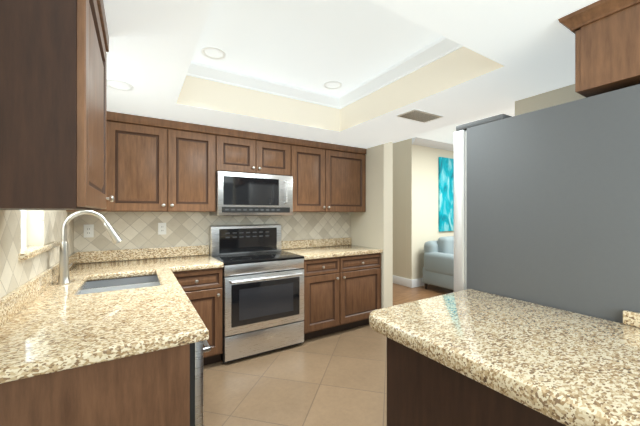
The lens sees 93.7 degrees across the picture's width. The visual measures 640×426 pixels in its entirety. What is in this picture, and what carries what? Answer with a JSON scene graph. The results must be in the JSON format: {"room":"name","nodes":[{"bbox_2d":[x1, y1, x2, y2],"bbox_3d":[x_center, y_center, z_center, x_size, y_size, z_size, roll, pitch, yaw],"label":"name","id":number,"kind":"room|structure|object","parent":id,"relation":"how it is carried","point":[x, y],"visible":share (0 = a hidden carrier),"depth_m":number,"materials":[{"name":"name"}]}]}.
{"room":"kitchen","nodes":[
{"label":"kitchen","id":0,"kind":"room"},
{"bbox_2d":[21,210,65,247],"bbox_3d":[-0.663,0.000,0.039,0.150,2.720,5.959,0,0,-32],"label":"wall","id":1,"kind":"structure","parent":0,"point":[34,227],"depth_m":1.75,"materials":[{"name":"paint"}]},
{"bbox_2d":[21,210,25,246],"bbox_3d":[-1.612,-0.250,1.540,0.060,0.880,0.410,0,0,-32],"label":"window","id":2,"kind":"structure","parent":1,"relation":"in","point":[23,228],"depth_m":1.69,"materials":[{"name":"white"}]},
{"bbox_2d":[0,253,75,328],"bbox_3d":[-1.565,0.390,1.690,0.022,0.100,2.139,0,0,-32],"label":"backsplash","id":3,"kind":"structure","parent":1,"relation":"attached to","point":[11,304],"depth_m":1.42,"materials":[{"name":"beige stone"}]},
{"bbox_2d":[18,241,59,259],"bbox_3d":[-1.602,0.204,1.681,0.105,0.031,0.720,0,0,-32],"label":"window sill","id":4,"kind":"structure","parent":1,"relation":"in","point":[27,252],"depth_m":1.60,"materials":[{"name":"beige stone"}]},
{"bbox_2d":[0,0,113,209],"bbox_3d":[-0.967,-0.425,1.047,0.378,0.826,0.704,0,0,-32],"label":"upper cabinet","id":5,"kind":"object","parent":1,"relation":"attached to","point":[53,104],"visible":1,"depth_m":0.80,"materials":[{"name":"brown wood"}]},
{"bbox_2d":[76,245,207,264],"bbox_3d":[-1.661,0.390,2.901,1.124,0.100,0.024,0,0,-32],"label":"backsplash","id":6,"kind":"structure","parent":1,"relation":"attached to","point":[180,251],"depth_m":2.84,"materials":[{"name":"beige stone"}]},
{"bbox_2d":[203,324,386,425],"bbox_3d":[0.640,1.410,0.908,3.380,0.100,6.080,0,0,-32],"label":"floor","id":7,"kind":"structure","parent":0,"point":[339,378],"depth_m":2.37,"materials":[{"name":"beige tile"}]},
{"bbox_2d":[0,341,207,425],"bbox_3d":[-0.902,0.922,1.237,0.688,0.875,0.612,0,0,-32],"label":"base cabinet","id":8,"kind":"object","parent":7,"relation":"on","point":[157,389],"depth_m":1.02,"materials":[{"name":"brown wood"}]},
{"bbox_2d":[0,253,223,384],"bbox_3d":[-1.102,0.462,1.989,1.124,0.044,2.164,0,0,-32],"label":"countertop","id":9,"kind":"structure","parent":8,"relation":"on","point":[66,329],"depth_m":1.21,"materials":[{"name":"beige stone"}]},
{"bbox_2d":[57,210,121,283],"bbox_3d":[-1.511,0.209,1.990,0.341,0.459,0.160,0,0,-32],"label":"faucet","id":10,"kind":"object","parent":9,"relation":"on","point":[65,266],"visible":1,"depth_m":1.88,"materials":[{"name":"silver metal"}]},
{"bbox_2d":[80,273,155,292],"bbox_3d":[-1.307,0.579,1.978,0.456,0.215,0.636,0,0,-32],"label":"sink","id":11,"kind":"object","parent":9,"relation":"in","point":[94,285],"depth_m":2.18,"materials":[{"name":"grey metal"}]},
{"bbox_2d":[173,268,222,365],"bbox_3d":[-1.218,0.922,2.823,0.449,0.875,0.628,0,0,-32],"label":"base cabinet","id":12,"kind":"object","parent":7,"relation":"on","point":[204,287],"depth_m":2.62,"materials":[{"name":"brown wood"}]},
{"bbox_2d":[209,224,303,363],"bbox_3d":[-0.653,0.748,3.109,0.809,1.225,0.711,0,0,-32],"label":"range","id":13,"kind":"object","parent":7,"relation":"on","point":[263,292],"visible":0.98,"depth_m":2.90,"materials":[{"name":"silver metal"}]},
{"bbox_2d":[303,257,340,339],"bbox_3d":[-0.137,0.922,3.486,0.461,0.875,0.628,0,0,-32],"label":"base cabinet","id":14,"kind":"object","parent":7,"relation":"on","point":[322,279],"depth_m":3.23,"materials":[{"name":"brown wood"}]},
{"bbox_2d":[281,245,382,260],"bbox_3d":[0.134,0.462,3.638,1.085,0.044,0.643,0,0,-32],"label":"countertop","id":15,"kind":"structure","parent":14,"relation":"on","point":[318,251],"depth_m":3.48,"materials":[{"name":"beige stone"}]},
{"bbox_2d":[341,253,380,330],"bbox_3d":[0.325,0.922,3.769,0.622,0.875,0.628,0,0,-32],"label":"base cabinet","id":16,"kind":"object","parent":7,"relation":"on","point":[342,284],"depth_m":3.50,"materials":[{"name":"brown wood"}]},
{"bbox_2d":[387,341,556,425],"bbox_3d":[1.236,0.920,0.356,0.710,0.879,2.515,0,0,-32],"label":"base cabinet","id":17,"kind":"object","parent":7,"relation":"on","point":[420,392],"depth_m":1.04,"materials":[{"name":"granite"},{"name":"wood"}]},
{"bbox_2d":[369,289,639,425],"bbox_3d":[1.184,0.450,0.374,0.780,0.060,2.600,0,0,-32],"label":"countertop","id":18,"kind":"structure","parent":17,"relation":"on","point":[561,367],"depth_m":0.93,"materials":[{"name":"beige stone"}]},
{"bbox_2d":[454,84,639,326],"bbox_3d":[1.341,0.424,1.653,0.815,1.872,0.917,0,0,-32],"label":"fridge","id":19,"kind":"object","parent":7,"relation":"on","point":[547,207],"visible":0.48,"depth_m":1.34,"materials":[{"name":"silver metal"}]},
{"bbox_2d":[103,0,598,148],"bbox_3d":[0.597,-1.100,0.882,3.180,0.520,6.080,0,0,-32],"label":"ceiling","id":20,"kind":"structure","parent":0,"point":[384,63],"depth_m":2.02,"materials":[{"name":"paint"}]},
{"bbox_2d":[107,79,132,90],"bbox_3d":[-1.324,-0.847,1.968,0.170,0.026,0.170,0,0,-32],"label":"recessed light","id":21,"kind":"object","parent":20,"relation":"in","point":[128,84],"visible":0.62,"depth_m":1.98,"materials":[{"name":"white"}]},
{"bbox_2d":[201,47,225,59],"bbox_3d":[-0.772,-1.167,2.178,0.170,0.026,0.170,0,0,-32],"label":"recessed light","id":22,"kind":"object","parent":20,"relation":"in","point":[223,56],"visible":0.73,"depth_m":2.17,"materials":[{"name":"white"}]},
{"bbox_2d":[323,81,341,88],"bbox_3d":[0.115,-1.167,2.721,0.170,0.026,0.170,0,0,-32],"label":"recessed light","id":23,"kind":"object","parent":20,"relation":"in","point":[339,86],"visible":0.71,"depth_m":2.70,"materials":[{"name":"white"}]},
{"bbox_2d":[397,109,442,122],"bbox_3d":[0.862,-0.834,2.593,0.360,0.010,0.200,0,0,-32],"label":"ceiling vent","id":24,"kind":"object","parent":20,"relation":"in","point":[419,115],"visible":0.96,"depth_m":2.58,"materials":[{"name":"white plastic"}]},
{"bbox_2d":[351,141,392,307],"bbox_3d":[-0.026,0.000,5.086,0.150,2.720,3.300,0,0,-32],"label":"wall","id":25,"kind":"structure","parent":0,"point":[372,226],"depth_m":3.71,"materials":[{"name":"paint"}]},
{"bbox_2d":[281,237,351,248],"bbox_3d":[-0.028,0.390,3.903,1.085,0.100,0.023,0,0,-32],"label":"backsplash","id":26,"kind":"structure","parent":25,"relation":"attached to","point":[331,241],"depth_m":3.85,"materials":[{"name":"beige stone"}]},
{"bbox_2d":[393,140,404,277],"bbox_3d":[1.072,0.000,6.538,0.120,2.720,2.210,0,0,-32],"label":"wall","id":27,"kind":"structure","parent":0,"point":[398,147],"depth_m":5.71,"materials":[{"name":"paint"}]},
{"bbox_2d":[393,275,409,286],"bbox_3d":[1.075,1.284,6.401,0.015,0.149,2.204,0,0,-32],"label":"baseboard","id":28,"kind":"structure","parent":27,"relation":"attached to","point":[396,279],"depth_m":5.64,"materials":[{"name":"white"}]},
{"bbox_2d":[393,283,453,305],"bbox_3d":[3.169,1.410,4.006,4.410,0.100,8.720,0,0,-32],"label":"floor","id":29,"kind":"structure","parent":0,"point":[402,294],"depth_m":5.13,"materials":[{"name":"brown wood"}]},
{"bbox_2d":[423,236,453,289],"bbox_3d":[2.419,0.890,5.277,0.920,0.940,0.850,0,0,-32],"label":"armchair","id":30,"kind":"object","parent":29,"relation":"on","point":[438,269],"visible":0.48,"depth_m":5.18,"materials":[{"name":"fabric"}]},
{"bbox_2d":[405,138,453,279],"bbox_3d":[2.798,0.000,6.219,2.730,2.720,0.121,0,0,-32],"label":"wall","id":31,"kind":"structure","parent":0,"point":[415,198],"depth_m":5.58,"materials":[{"name":"paint"}]},
{"bbox_2d":[410,278,429,287],"bbox_3d":[2.825,1.284,6.157,2.744,0.149,0.021,0,0,-32],"label":"baseboard","id":32,"kind":"structure","parent":31,"relation":"attached to","point":[412,283],"depth_m":5.50,"materials":[{"name":"white"}]},
{"bbox_2d":[412,137,453,150],"bbox_3d":[2.856,-1.304,6.124,2.726,0.109,0.099,0,0,-32],"label":"crown molding","id":33,"kind":"structure","parent":31,"relation":"attached to","point":[431,143],"depth_m":5.67,"materials":[{"name":"white paint"}]},
{"bbox_2d":[438,157,453,231],"bbox_3d":[2.563,-0.365,5.980,0.580,1.450,0.040,0,0,-32],"label":"picture","id":34,"kind":"object","parent":31,"relation":"attached to","point":[445,194],"visible":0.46,"depth_m":5.90,"materials":[{"name":"teal paint"}]},
{"bbox_2d":[393,107,514,143],"bbox_3d":[1.851,-1.410,3.199,7.740,0.100,8.720,0,0,-32],"label":"ceiling","id":35,"kind":"structure","parent":0,"point":[445,134],"depth_m":5.07,"materials":[{"name":"paint"}]},
{"bbox_2d":[515,84,585,115],"bbox_3d":[1.799,0.000,1.830,0.120,2.720,1.080,0,0,-32],"label":"wall","id":36,"kind":"structure","parent":0,"point":[562,95],"depth_m":2.07,"materials":[{"name":"paint"}]},
{"bbox_2d":[558,0,639,97],"bbox_3d":[1.492,-0.676,1.366,0.859,0.323,0.367,0,0,-32],"label":"upper cabinet","id":37,"kind":"object","parent":36,"relation":"attached to","point":[607,44],"visible":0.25,"depth_m":1.20,"materials":[{"name":"brown wood"}]},
{"bbox_3d":[-0.896,0.000,3.462,3.330,2.720,0.120,0,0,-32],"label":"wall","id":38,"kind":"structure","parent":0,"visible":0},
{"bbox_2d":[0,210,75,297],"bbox_3d":[-1.592,0.214,1.704,0.005,0.452,2.130,0,0,-32],"label":"tile backsplash","id":39,"kind":"structure","parent":38,"relation":"attached to","point":[14,272],"depth_m":1.41,"materials":[{"name":"beige tile"}]},
{"bbox_2d":[66,209,105,211],"bbox_3d":[-1.955,-0.425,2.538,0.252,0.826,0.333,0,0,-32],"label":"upper cabinet","id":40,"kind":"object","parent":38,"relation":"attached to","point":[102,210],"depth_m":2.44,"materials":[{"name":"brown wood"}]},
{"bbox_2d":[106,111,217,211],"bbox_3d":[-1.473,-0.425,2.834,0.879,0.826,0.333,0,0,-32],"label":"upper cabinet","id":41,"kind":"object","parent":38,"relation":"attached to","point":[157,165],"depth_m":2.67,"materials":[{"name":"brown wood"}]},
{"bbox_2d":[76,212,350,251],"bbox_3d":[-0.863,0.214,3.408,3.028,0.452,0.005,0,0,-32],"label":"tile backsplash","id":42,"kind":"structure","parent":38,"relation":"attached to","point":[136,230],"depth_m":3.07,"materials":[{"name":"beige tile"}]},
{"bbox_2d":[84,224,93,237],"bbox_3d":[-2.057,0.160,2.668,0.072,0.116,0.008,0,0,-32],"label":"electrical outlet","id":43,"kind":"object","parent":42,"relation":"attached to","point":[88,230],"visible":1,"depth_m":2.67,"materials":[{"name":"white plastic"}]},
{"bbox_2d":[158,223,165,234],"bbox_3d":[-1.562,0.155,2.971,0.072,0.116,0.008,0,0,-32],"label":"electrical outlet","id":44,"kind":"object","parent":42,"relation":"attached to","point":[161,228],"visible":1,"depth_m":2.97,"materials":[{"name":"white plastic"}]},
{"bbox_2d":[218,127,293,178],"bbox_3d":[-0.754,-0.623,3.274,0.807,0.429,0.333,0,0,-32],"label":"upper cabinet","id":45,"kind":"object","parent":38,"relation":"attached to","point":[238,150],"depth_m":3.12,"materials":[{"name":"brown wood"}]},
{"bbox_2d":[209,171,292,215],"bbox_3d":[-0.726,-0.188,3.227,0.801,0.434,0.443,0,0,-32],"label":"microwave","id":46,"kind":"object","parent":45,"relation":"attached to","point":[244,194],"visible":1,"depth_m":3.06,"materials":[{"name":"silver metal"}]},
{"bbox_2d":[293,138,325,211],"bbox_3d":[-0.215,-0.425,3.605,0.458,0.826,0.333,0,0,-32],"label":"upper cabinet","id":47,"kind":"object","parent":38,"relation":"attached to","point":[309,181],"depth_m":3.47,"materials":[{"name":"brown wood"}]},
{"bbox_2d":[326,143,365,211],"bbox_3d":[0.248,-0.425,3.888,0.628,0.826,0.333,0,0,-32],"label":"upper cabinet","id":48,"kind":"object","parent":38,"relation":"attached to","point":[345,165],"depth_m":3.74,"materials":[{"name":"brown wood"}]}
]}

